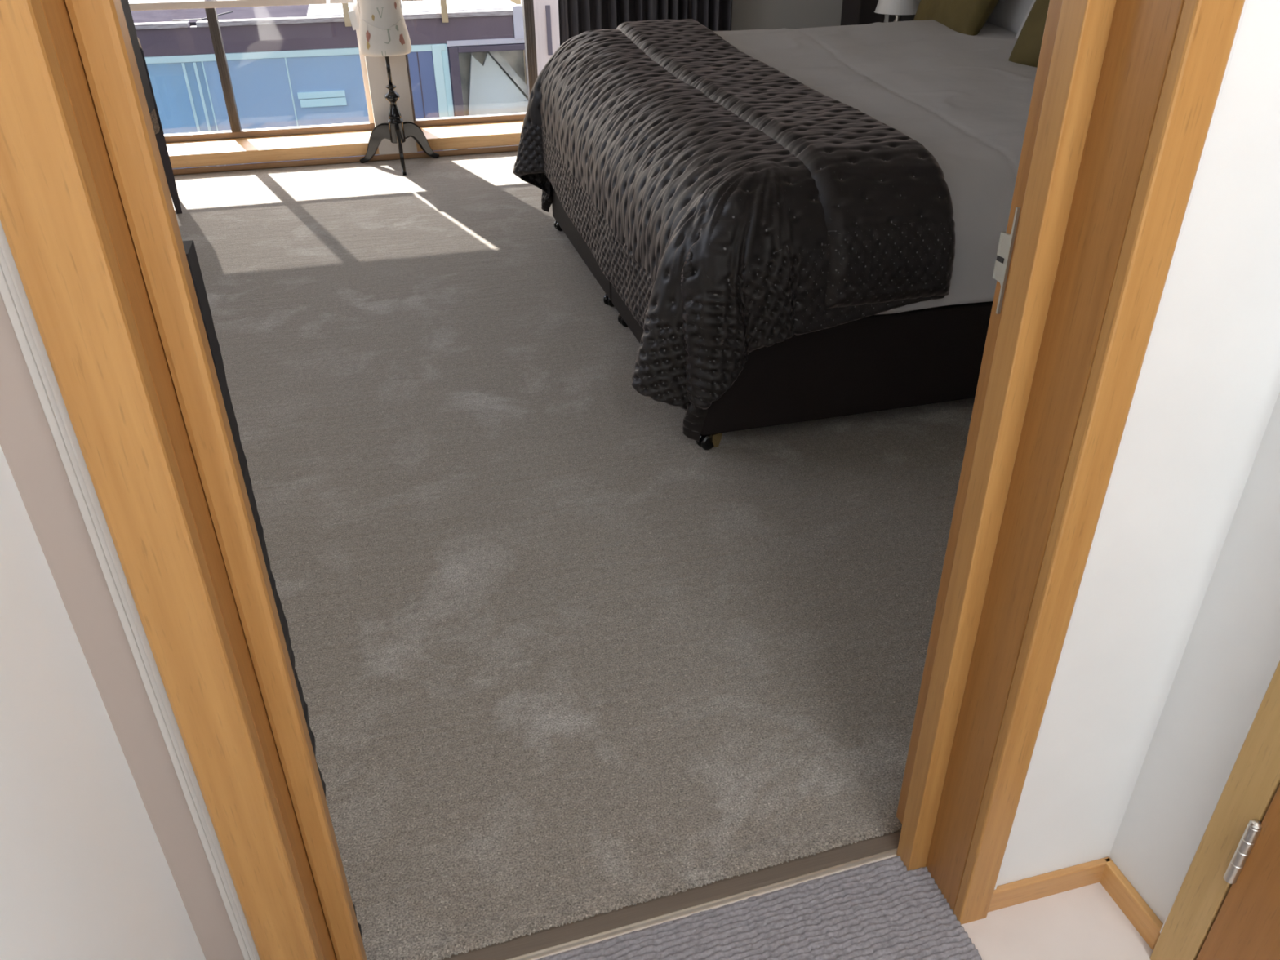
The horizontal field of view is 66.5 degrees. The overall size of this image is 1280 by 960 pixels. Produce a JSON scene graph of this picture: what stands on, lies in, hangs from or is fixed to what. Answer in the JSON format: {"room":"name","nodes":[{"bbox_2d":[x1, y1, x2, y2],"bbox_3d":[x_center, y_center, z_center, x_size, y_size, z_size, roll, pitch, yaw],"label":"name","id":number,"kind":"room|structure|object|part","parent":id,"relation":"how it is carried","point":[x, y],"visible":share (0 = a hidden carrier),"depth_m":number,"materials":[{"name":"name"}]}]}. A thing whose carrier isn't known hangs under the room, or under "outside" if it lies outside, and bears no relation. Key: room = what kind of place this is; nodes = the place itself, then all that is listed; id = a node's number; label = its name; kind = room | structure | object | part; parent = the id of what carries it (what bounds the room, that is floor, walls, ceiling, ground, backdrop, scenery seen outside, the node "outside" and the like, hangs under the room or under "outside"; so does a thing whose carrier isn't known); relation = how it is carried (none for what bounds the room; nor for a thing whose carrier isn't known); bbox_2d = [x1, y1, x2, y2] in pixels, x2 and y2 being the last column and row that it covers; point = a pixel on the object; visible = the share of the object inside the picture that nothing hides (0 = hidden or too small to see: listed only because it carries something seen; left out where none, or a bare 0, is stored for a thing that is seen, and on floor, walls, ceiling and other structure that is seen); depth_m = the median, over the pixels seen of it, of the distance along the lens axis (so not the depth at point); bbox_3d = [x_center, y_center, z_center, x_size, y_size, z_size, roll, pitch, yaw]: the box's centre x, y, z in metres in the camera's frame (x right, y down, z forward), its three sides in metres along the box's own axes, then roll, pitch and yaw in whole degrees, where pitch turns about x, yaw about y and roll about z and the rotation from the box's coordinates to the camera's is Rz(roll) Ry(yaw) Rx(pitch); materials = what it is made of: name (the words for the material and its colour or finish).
{"room":"hallway","nodes":[
{"label":"hallway","id":0,"kind":"room"},
{"bbox_2d":[0,444,205,959],"bbox_3d":[-0.181,0.398,-0.576,0.124,2.420,2.745,-8,32,-13],"label":"wall","id":1,"kind":"structure","parent":0,"point":[86,873],"depth_m":0.75,"materials":[{"name":"white paint"}]},
{"bbox_2d":[0,293,244,959],"bbox_3d":[-0.451,-0.298,0.576,0.060,2.420,0.015,-8,32,-13],"label":"wall","id":2,"kind":"structure","parent":0,"point":[28,446],"depth_m":0.82,"materials":[{"name":"beige paint"}]},
{"bbox_2d":[146,61,224,168],"bbox_3d":[-4.069,-2.838,8.666,1.150,1.630,0.060,-8,32,-13],"label":"window","id":3,"kind":"structure","parent":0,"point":[168,82],"depth_m":8.42,"materials":[{"name":"glass"}]},
{"bbox_2d":[356,0,417,155],"bbox_3d":[-1.375,-2.897,4.844,0.202,2.390,0.424,-8,32,-13],"label":"wall pier","id":4,"kind":"object","parent":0,"point":[376,69],"visible":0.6,"depth_m":5.13,"materials":[{"name":"grey paint"}]},
{"bbox_2d":[170,151,1152,959],"bbox_3d":[0.289,0.081,2.319,4.150,0.050,7.600,-8,32,-13],"label":"floor","id":5,"kind":"structure","parent":0,"point":[548,641],"depth_m":2.11,"materials":[{"name":"carpet"}]},
{"bbox_2d":[137,36,182,213],"bbox_3d":[-2.314,-1.539,4.291,0.387,0.719,0.407,-14,34,-22],"label":"mirror","id":6,"kind":"object","parent":5,"relation":"on","point":[154,115],"visible":0.18,"depth_m":4.29,"materials":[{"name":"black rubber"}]},
{"bbox_3d":[-2.196,-1.740,4.268,0.097,0.340,0.360,-14,34,-22],"label":"arm","id":7,"kind":"part","parent":6,"relation":"part of"},
{"bbox_3d":[-2.254,-1.618,4.078,0.375,0.355,0.095,-14,34,-22],"label":"backrest","id":8,"kind":"part","parent":6,"relation":"part of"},
{"bbox_3d":[-2.110,-1.377,4.353,0.048,0.373,0.048,-14,34,-22],"label":"leg","id":9,"kind":"part","parent":6,"relation":"part of","materials":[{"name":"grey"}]},
{"bbox_2d":[347,0,439,175],"bbox_3d":[-1.261,-2.170,4.828,0.423,1.219,0.354,-8,32,-13],"label":"dress form","id":10,"kind":"object","parent":5,"relation":"on","point":[382,27],"visible":1,"depth_m":4.83,"materials":[{"name":"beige fabric"}]},
{"bbox_2d":[365,7,383,49],"bbox_3d":[-1.296,-2.208,4.774,0.106,0.187,0.023,-8,32,-13],"label":"print","id":11,"kind":"object","parent":10,"relation":"attached to","point":[374,15],"depth_m":4.76,"materials":[{"name":"fabric"}]},
{"bbox_3d":[-1.399,-1.783,5.163,0.210,0.212,0.023,6,32,11],"label":"leg","id":12,"kind":"part","parent":10,"relation":"part of","materials":[{"name":"black metal"}]},
{"bbox_2d":[384,25,404,44],"bbox_3d":[-1.211,-2.188,4.800,0.099,0.091,0.035,-8,32,-13],"label":"print","id":13,"kind":"object","parent":10,"relation":"attached to","point":[393,34],"depth_m":4.80,"materials":[{"name":"grey fabric"}]},
{"bbox_3d":[-1.236,-1.703,5.030,0.024,0.212,0.210,-8,32,-13],"label":"leg","id":14,"kind":"part","parent":10,"relation":"part of","materials":[{"name":"black metal"}]},
{"bbox_3d":[-1.177,-1.816,5.214,0.210,0.212,0.023,-26,40,-36],"label":"leg","id":15,"kind":"part","parent":10,"relation":"part of","materials":[{"name":"black metal"}]},
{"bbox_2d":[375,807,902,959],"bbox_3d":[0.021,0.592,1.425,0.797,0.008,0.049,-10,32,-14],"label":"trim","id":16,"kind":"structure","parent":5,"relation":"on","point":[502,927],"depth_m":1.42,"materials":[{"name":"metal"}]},
{"bbox_2d":[441,830,901,959],"bbox_3d":[0.016,0.622,1.396,0.828,0.020,0.036,-10,32,-14],"label":"threshold strip","id":17,"kind":"object","parent":5,"relation":"on","point":[602,926],"visible":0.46,"depth_m":1.40,"materials":[{"name":"brown metal"}]},
{"bbox_2d":[537,855,982,959],"bbox_3d":[0.122,0.926,0.890,0.940,0.022,1.184,-8,32,-13],"label":"carpet","id":18,"kind":"object","parent":5,"relation":"on","point":[883,909],"visible":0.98,"depth_m":1.37,"materials":[{"name":"grey carpet"}]},
{"bbox_2d":[551,186,992,450],"bbox_3d":[0.879,-1.323,3.321,2.111,1.300,2.450,-8,32,-13],"label":"bed","id":19,"kind":"object","parent":5,"relation":"on","point":[877,362],"visible":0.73,"depth_m":2.52,"materials":[{"name":"fabric"}]},
{"bbox_2d":[512,18,955,441],"bbox_3d":[0.114,-0.969,3.197,0.794,0.785,2.220,-8,32,-13],"label":"quilt","id":20,"kind":"object","parent":19,"relation":"on","point":[735,206],"visible":1,"depth_m":2.40,"materials":[{"name":"fabric"}]},
{"bbox_2d":[712,19,1036,315],"bbox_3d":[0.942,-1.212,3.318,1.707,0.439,2.111,-8,32,-13],"label":"sheet","id":21,"kind":"object","parent":19,"relation":"on","point":[960,96],"visible":0.36,"depth_m":3.06,"materials":[{"name":"white fabric"}]},
{"bbox_2d":[913,0,999,35],"bbox_3d":[1.349,-2.054,3.978,0.270,0.453,0.563,-5,32,-7],"label":"cushion","id":22,"kind":"object","parent":21,"relation":"on","point":[968,17],"visible":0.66,"depth_m":3.87,"materials":[{"name":"green fabric"}]},
{"bbox_2d":[986,0,1033,33],"bbox_3d":[1.529,-2.089,4.038,0.257,0.426,0.705,-9,32,-14],"label":"pillow","id":23,"kind":"object","parent":21,"relation":"on","point":[1009,15],"visible":0.23,"depth_m":3.90,"materials":[{"name":"white fabric"}]},
{"bbox_2d":[1014,0,1035,38],"bbox_3d":[1.653,-1.733,3.470,0.274,0.435,0.700,-8,32,-13],"label":"pillow","id":24,"kind":"object","parent":21,"relation":"on","point":[1033,1],"visible":0.02,"depth_m":3.74,"materials":[{"name":"white fabric"}]},
{"bbox_2d":[1008,0,1049,67],"bbox_3d":[1.532,-1.596,3.270,0.295,0.463,0.519,-16,35,-24],"label":"cushion","id":25,"kind":"object","parent":21,"relation":"on","point":[1026,50],"visible":0.2,"depth_m":3.38,"materials":[{"name":"green fabric"}]},
{"bbox_3d":[1.178,-1.905,4.910,0.401,0.640,0.520,-8,32,-13],"label":"bedside table","id":26,"kind":"object","parent":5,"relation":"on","visible":0},
{"bbox_2d":[874,0,920,22],"bbox_3d":[1.229,-2.270,4.609,0.230,0.295,0.230,-8,32,-13],"label":"table lamp","id":27,"kind":"object","parent":26,"relation":"on","point":[898,8],"visible":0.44,"depth_m":4.54,"materials":[{"name":"white"}]},
{"bbox_3d":[1.229,-2.309,4.585,0.230,0.202,0.230,-8,32,-13],"label":"lamp shade","id":28,"kind":"part","parent":27,"relation":"part of","materials":[{"name":"white fabric"}]},
{"bbox_3d":[1.230,-2.208,4.647,0.040,0.090,0.040,-8,32,-13],"label":"stem","id":29,"kind":"part","parent":27,"relation":"part of","materials":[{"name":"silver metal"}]},
{"bbox_2d":[731,0,842,31],"bbox_3d":[0.485,-3.161,5.276,1.550,2.420,0.420,-8,32,-13],"label":"wall","id":30,"kind":"structure","parent":0,"point":[747,15],"depth_m":5.46,"materials":[{"name":"grey paint"}]},
{"bbox_2d":[558,0,732,45],"bbox_3d":[0.034,-2.908,4.915,0.966,2.330,0.116,-8,32,-13],"label":"curtain","id":31,"kind":"object","parent":30,"relation":"hanging from","point":[576,17],"visible":0.11,"depth_m":5.16,"materials":[{"name":"grey fabric"}]},
{"bbox_2d":[883,14,888,22],"bbox_3d":[1.917,-2.086,3.480,0.120,2.420,5.370,-8,32,-13],"label":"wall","id":32,"kind":"structure","parent":0,"point":[886,16],"depth_m":5.37,"materials":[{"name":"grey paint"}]},
{"bbox_2d":[840,0,915,26],"bbox_3d":[1.365,-2.397,5.063,0.158,1.320,1.145,-8,32,-13],"label":"wall panel","id":33,"kind":"object","parent":32,"relation":"attached to","point":[854,12],"visible":0.11,"depth_m":5.36,"materials":[{"name":"black"}]},
{"bbox_2d":[997,0,1279,885],"bbox_3d":[0.562,-0.442,0.796,0.240,2.420,0.018,-8,32,-13],"label":"wall","id":34,"kind":"structure","parent":0,"point":[1208,391],"depth_m":1.06,"materials":[{"name":"white paint"}]},
{"bbox_2d":[987,857,1110,912],"bbox_3d":[0.587,0.584,1.406,0.202,0.045,0.010,-8,32,-13],"label":"baseboard","id":35,"kind":"structure","parent":34,"relation":"attached to","point":[1077,876],"depth_m":1.40,"materials":[{"name":"brown wood"}]},
{"bbox_2d":[1108,391,1279,923],"bbox_3d":[0.727,-0.448,0.802,0.098,2.420,0.208,-8,32,-13],"label":"wall","id":36,"kind":"structure","parent":0,"point":[1231,655],"depth_m":1.18,"materials":[{"name":"white paint"}]},
{"bbox_2d":[1099,857,1163,950],"bbox_3d":[0.694,0.598,1.380,0.012,0.045,0.122,-8,32,-13],"label":"baseboard","id":37,"kind":"structure","parent":36,"relation":"attached to","point":[1144,919],"depth_m":1.37,"materials":[{"name":"brown wood"}]},
{"bbox_2d":[1149,660,1279,959],"bbox_3d":[0.808,-0.017,0.453,0.044,2.076,0.843,-9,32,-13],"label":"door","id":38,"kind":"structure","parent":36,"relation":"in","point":[1226,905],"depth_m":1.14,"materials":[{"name":"brown wood"}]},
{"bbox_2d":[1160,657,1279,933],"bbox_3d":[0.700,-0.261,0.785,0.018,2.041,0.008,-8,32,-13],"label":"door frame","id":39,"kind":"structure","parent":36,"relation":"attached to","point":[1275,668],"depth_m":1.17,"materials":[{"name":"white"}]},
{"bbox_3d":[0.008,-1.281,0.203,0.850,0.360,0.150,-8,32,-13],"label":"wall","id":40,"kind":"structure","parent":0,"visible":0},
{"bbox_2d":[0,221,260,959],"bbox_3d":[-0.428,-0.157,0.652,0.024,2.100,0.014,-8,32,-13],"label":"door frame","id":41,"kind":"structure","parent":40,"relation":"attached to","point":[12,291],"depth_m":0.79,"materials":[{"name":"grey paint"}]},
{"bbox_2d":[0,0,1244,959],"bbox_3d":[0.011,-0.255,0.820,0.926,2.116,0.193,-8,32,-13],"label":"door frame","id":42,"kind":"structure","parent":40,"relation":"in","point":[1125,94],"depth_m":0.89,"materials":[{"name":"brown wood"}]},
{"bbox_3d":[-0.387,-0.152,0.657,0.056,2.116,0.030,-8,32,-13],"label":"casing","id":43,"kind":"part","parent":42,"relation":"part of","materials":[{"name":"brown wood"}]},
{"bbox_3d":[0.459,-0.274,0.844,0.046,2.116,0.018,-8,32,-13],"label":"casing","id":44,"kind":"part","parent":42,"relation":"part of","materials":[{"name":"brown wood"}]},
{"bbox_2d":[994,0,1248,889],"bbox_3d":[0.486,-0.306,0.838,0.014,2.055,0.012,-8,32,-13],"label":"door frame","id":45,"kind":"structure","parent":40,"relation":"attached to","point":[1245,5],"depth_m":0.96,"materials":[{"name":"white"}]},
{"bbox_3d":[-1.563,-3.772,4.429,2.600,0.460,0.140,-8,32,-13],"label":"wall","id":46,"kind":"structure","parent":0,"visible":0},
{"bbox_2d":[164,0,537,175],"bbox_3d":[-1.514,-2.664,4.935,2.600,1.960,0.435,-8,32,-13],"label":"window","id":47,"kind":"structure","parent":46,"relation":"in","point":[238,146],"depth_m":5.31,"materials":[{"name":"brown wood"}]},
{"bbox_2d":[128,0,326,10],"bbox_3d":[-2.218,-2.920,4.679,1.181,1.185,0.042,-8,32,-13],"label":"roller blind","id":48,"kind":"object","parent":47,"relation":"attached to","point":[135,5],"visible":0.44,"depth_m":4.97,"materials":[{"name":"grey fabric"}]},
{"bbox_3d":[-2.152,-1.914,5.383,1.350,0.034,0.060,-8,32,-13],"label":"rail","id":49,"kind":"part","parent":47,"relation":"part of","materials":[{"name":"brown wood"}]},
{"bbox_3d":[-1.508,-1.884,5.418,2.600,0.065,0.418,-8,32,-13],"label":"sill","id":50,"kind":"part","parent":47,"relation":"part of","materials":[{"name":"brown wood"}]},
{"bbox_3d":[-1.451,-1.736,5.264,2.600,0.030,0.019,-8,32,-13],"label":"sill trim","id":51,"kind":"part","parent":47,"relation":"part of","materials":[{"name":"brown wood"}]},
{"bbox_3d":[-1.523,-2.805,5.043,0.030,1.831,0.060,-8,32,-13],"label":"frame","id":52,"kind":"part","parent":47,"relation":"part of","materials":[{"name":"white"}]},
{"bbox_3d":[-1.304,-2.838,5.093,0.025,1.831,0.060,-8,32,-13],"label":"frame","id":53,"kind":"part","parent":47,"relation":"part of","materials":[{"name":"brown wood"}]},
{"bbox_2d":[401,0,430,1],"bbox_3d":[-0.932,-3.110,4.971,0.714,1.185,0.042,-8,32,-13],"label":"roller blind","id":54,"kind":"object","parent":47,"relation":"attached to","point":[402,0],"visible":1,"depth_m":5.20,"materials":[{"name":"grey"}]},
{"bbox_3d":[-0.800,-2.114,5.689,1.050,0.034,0.060,-8,32,-13],"label":"rail","id":55,"kind":"part","parent":47,"relation":"part of","materials":[{"name":"brown"}]},
{"label":"outside","id":56,"kind":"structure","parent":0,"visible":0},
{"bbox_3d":[-2.849,-1.837,11.362,16.000,0.100,9.900,-8,32,-13],"label":"ground","id":57,"kind":"structure","parent":56,"visible":0},
{"bbox_2d":[130,0,528,168],"bbox_3d":[-4.436,-3.907,11.329,5.515,3.500,6.060,-8,32,-13],"label":"building","id":58,"kind":"structure","parent":57,"relation":"on","point":[291,65],"depth_m":8.52,"materials":[{"name":"blue glass"}]},
{"bbox_3d":[-3.357,-2.876,8.711,0.660,1.636,0.020,-8,32,-13],"label":"glass panel","id":59,"kind":"part","parent":58,"relation":"part of","materials":[{"name":"blue"}]},
{"bbox_3d":[-4.035,-3.506,8.134,4.775,0.053,0.070,-8,32,-13],"label":"frame","id":60,"kind":"part","parent":58,"relation":"part of","materials":[{"name":"teal"}]},
{"bbox_3d":[-2.603,-2.988,8.882,0.882,1.636,0.020,-8,32,-13],"label":"glass panel","id":61,"kind":"part","parent":58,"relation":"part of","materials":[{"name":"blue"}]},
{"bbox_3d":[-2.009,-3.083,9.024,0.355,1.640,0.040,-8,32,-13],"label":"blue door","id":62,"kind":"part","parent":58,"relation":"part of","materials":[{"name":"blue"}]},
{"bbox_3d":[-1.798,-3.131,9.056,0.080,1.686,0.070,-8,32,-13],"label":"door frame","id":63,"kind":"part","parent":58,"relation":"part of","materials":[{"name":"teal"}]},
{"bbox_3d":[-1.734,-3.146,9.079,0.053,1.686,0.050,-8,32,-13],"label":"door frame","id":64,"kind":"part","parent":58,"relation":"part of","materials":[{"name":"teal"}]},
{"bbox_3d":[-1.368,-3.260,9.374,0.635,1.570,0.060,-8,32,-13],"label":"stair panel","id":65,"kind":"part","parent":58,"relation":"part of","materials":[{"name":"clear glass"}]},
{"bbox_3d":[-1.087,-4.099,8.727,0.105,0.270,0.120,-8,32,-13],"label":"post","id":66,"kind":"part","parent":58,"relation":"part of","materials":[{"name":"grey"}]},
{"bbox_2d":[520,0,559,99],"bbox_3d":[-0.037,-3.521,9.559,2.080,4.600,0.270,-8,32,-13],"label":"neighbouring building","id":67,"kind":"structure","parent":57,"relation":"on","point":[545,11],"depth_m":8.83,"materials":[{"name":"beige paint"}]}
]}

